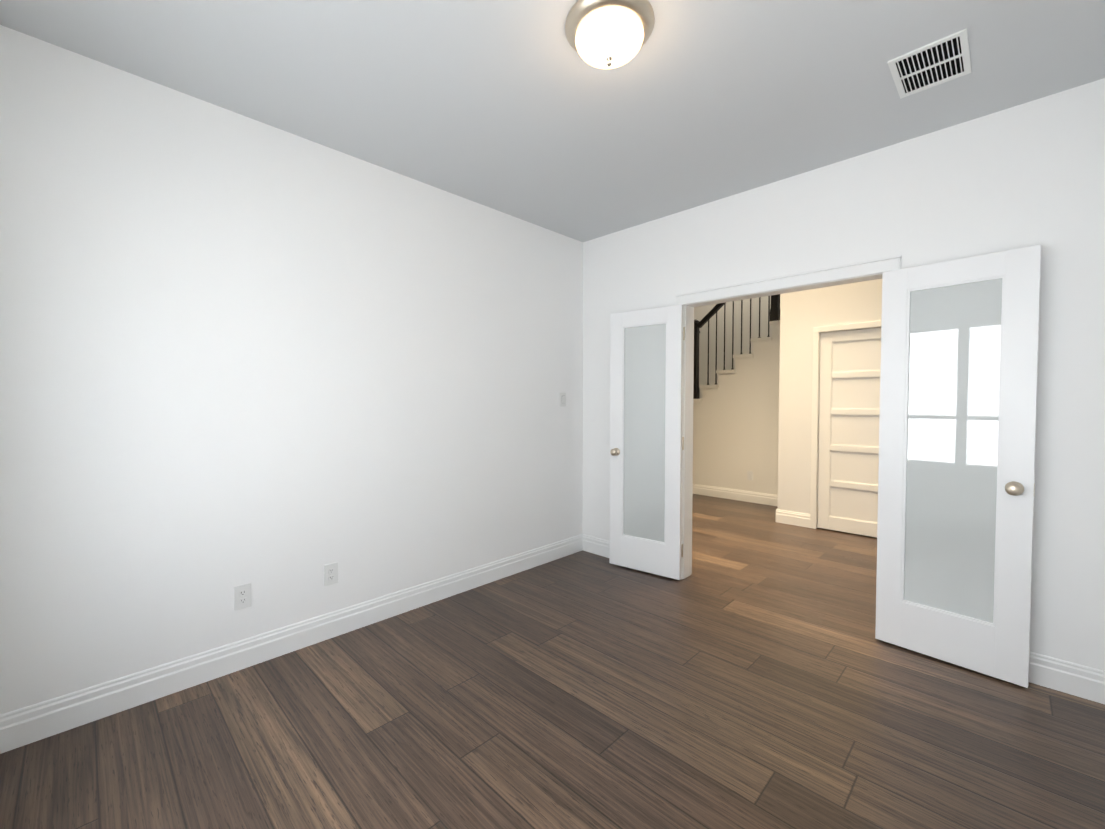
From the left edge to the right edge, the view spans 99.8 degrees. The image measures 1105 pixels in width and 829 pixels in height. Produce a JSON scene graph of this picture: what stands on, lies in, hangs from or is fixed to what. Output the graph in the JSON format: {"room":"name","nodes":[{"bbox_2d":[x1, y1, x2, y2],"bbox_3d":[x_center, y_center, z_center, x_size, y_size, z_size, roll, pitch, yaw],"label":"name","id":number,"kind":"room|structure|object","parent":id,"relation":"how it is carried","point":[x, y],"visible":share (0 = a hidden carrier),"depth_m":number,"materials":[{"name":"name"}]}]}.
{"room":"empty home office","nodes":[
{"label":"empty home office","id":0,"kind":"room"},
{"bbox_2d":[0,25,582,714],"bbox_3d":[-1.045,-0.167,2.894,0.120,2.840,3.633,2,2,44],"label":"wall","id":1,"kind":"structure","parent":0,"point":[278,369],"depth_m":2.28,"materials":[{"name":"white paint"}]},
{"bbox_2d":[234,583,250,610],"bbox_3d":[-1.546,0.909,2.321,0.009,0.118,0.072,2,2,44],"label":"electrical outlet","id":2,"kind":"object","parent":1,"relation":"attached to","point":[242,596],"visible":1,"depth_m":2.32,"materials":[{"name":"white plastic"}]},
{"bbox_2d":[0,534,583,753],"bbox_3d":[-0.955,1.181,2.928,0.015,0.142,3.513,2,2,44],"label":"baseboard","id":3,"kind":"structure","parent":1,"relation":"attached to","point":[37,722],"depth_m":2.30,"materials":[{"name":"white wood"}]},
{"bbox_2d":[324,562,337,585],"bbox_3d":[-1.248,0.901,2.624,0.009,0.118,0.072,2,2,44],"label":"electrical outlet","id":4,"kind":"object","parent":1,"relation":"attached to","point":[331,574],"visible":1,"depth_m":2.62,"materials":[{"name":"white plastic"}]},
{"bbox_2d":[560,393,565,406],"bbox_3d":[0.090,-0.127,3.958,0.013,0.118,0.072,2,2,44],"label":"switch plate","id":5,"kind":"object","parent":1,"relation":"attached to","point":[562,399],"visible":1,"depth_m":3.95,"materials":[{"name":"white plastic"}]},
{"bbox_2d":[0,494,1104,828],"bbox_3d":[0.731,1.248,4.160,7.700,0.060,8.030,2,2,44],"label":"floor","id":6,"kind":"structure","parent":0,"point":[750,672],"depth_m":1.91,"materials":[{"name":"brown wood"}]},
{"bbox_2d":[693,484,777,505],"bbox_3d":[1.555,1.061,7.199,4.214,0.142,0.015,2,2,44],"label":"baseboard","id":7,"kind":"structure","parent":6,"relation":"on","point":[733,494],"depth_m":6.28,"materials":[{"name":"white wood"}]},
{"bbox_2d":[693,294,779,494],"bbox_3d":[2.152,-0.619,7.228,4.140,3.500,0.970,2,2,44],"label":"staircase","id":8,"kind":"structure","parent":6,"relation":"on","point":[735,424],"depth_m":6.23,"materials":[{"name":"white paint"}]},
{"bbox_2d":[0,0,1104,241],"bbox_3d":[0.158,-1.504,1.677,3.490,0.100,3.633,2,2,44],"label":"ceiling","id":9,"kind":"structure","parent":0,"point":[520,110],"depth_m":2.04,"materials":[{"name":"white paint"}]},
{"bbox_2d":[565,0,654,68],"bbox_3d":[0.213,-1.381,1.743,0.332,0.148,0.332,2,2,44],"label":"flush-mount ceiling light","id":10,"kind":"object","parent":9,"relation":"attached to","point":[606,34],"visible":1,"depth_m":1.67,"materials":[{"name":"white glass"}]},
{"bbox_2d":[888,28,971,98],"bbox_3d":[1.584,-1.458,1.951,0.245,0.007,0.320,2,2,44],"label":"ceiling vent","id":11,"kind":"object","parent":9,"relation":"in","point":[939,61],"visible":1,"depth_m":1.94,"materials":[{"name":"white metal"}]},
{"bbox_2d":[694,294,780,398],"bbox_3d":[3.374,-0.657,6.803,7.540,3.600,0.120,2,2,44],"label":"wall","id":12,"kind":"structure","parent":0,"point":[701,313],"depth_m":7.31,"materials":[{"name":"white paint"}]},
{"bbox_2d":[778,279,881,513],"bbox_3d":[3.625,-0.580,4.051,3.086,3.600,0.100,2,2,44],"label":"wall","id":13,"kind":"structure","parent":0,"point":[803,313],"depth_m":4.95,"materials":[{"name":"white paint"}]},
{"bbox_2d":[778,509,809,527],"bbox_3d":[2.607,1.123,5.017,0.315,0.142,0.015,2,2,44],"label":"baseboard","id":14,"kind":"structure","parent":13,"relation":"attached to","point":[793,518],"depth_m":5.01,"materials":[{"name":"white wood"}]},
{"bbox_2d":[810,321,881,528],"bbox_3d":[3.072,0.152,4.602,0.890,2.105,0.119,2,2,44],"label":"door frame","id":15,"kind":"structure","parent":13,"relation":"attached to","point":[817,331],"depth_m":4.84,"materials":[{"name":"white wood"}]},
{"bbox_2d":[817,328,880,537],"bbox_3d":[3.041,0.179,4.572,0.764,2.029,0.099,2,2,44],"label":"hall door","id":16,"kind":"structure","parent":13,"relation":"in","point":[849,417],"depth_m":4.66,"materials":[{"name":"white wood"}]},
{"bbox_2d":[582,78,1104,670],"bbox_3d":[0.562,-0.627,3.935,7.540,3.700,0.120,2,2,44],"label":"wall","id":17,"kind":"structure","parent":0,"point":[1028,174],"depth_m":2.29,"materials":[{"name":"white paint"}]},
{"bbox_2d":[584,534,609,557],"bbox_3d":[0.607,1.155,3.845,0.900,0.142,0.015,2,2,44],"label":"baseboard","id":18,"kind":"structure","parent":17,"relation":"attached to","point":[594,545],"depth_m":4.05,"materials":[{"name":"white wood"}]},
{"bbox_2d":[609,305,684,579],"bbox_3d":[0.699,0.208,3.591,0.602,2.026,0.176,2,2,44],"label":"french door","id":19,"kind":"structure","parent":17,"relation":"in","point":[646,397],"depth_m":3.59,"materials":[{"name":"white wood"}]},
{"bbox_2d":[675,255,901,579],"bbox_3d":[1.455,0.184,3.076,1.358,2.127,0.162,2,2,44],"label":"door frame","id":20,"kind":"structure","parent":17,"relation":"attached to","point":[875,269],"depth_m":3.28,"materials":[{"name":"white wood"}]},
{"bbox_2d":[875,245,1040,687],"bbox_3d":[1.994,0.243,2.341,0.605,2.026,0.162,2,2,44],"label":"french door","id":21,"kind":"structure","parent":17,"relation":"in","point":[958,396],"depth_m":2.32,"materials":[{"name":"white wood"}]},
{"bbox_2d":[1029,652,1104,703],"bbox_3d":[2.224,1.200,2.260,0.930,0.142,0.015,2,2,44],"label":"baseboard","id":22,"kind":"structure","parent":17,"relation":"attached to","point":[1085,682],"depth_m":2.12,"materials":[{"name":"white wood"}]}
]}

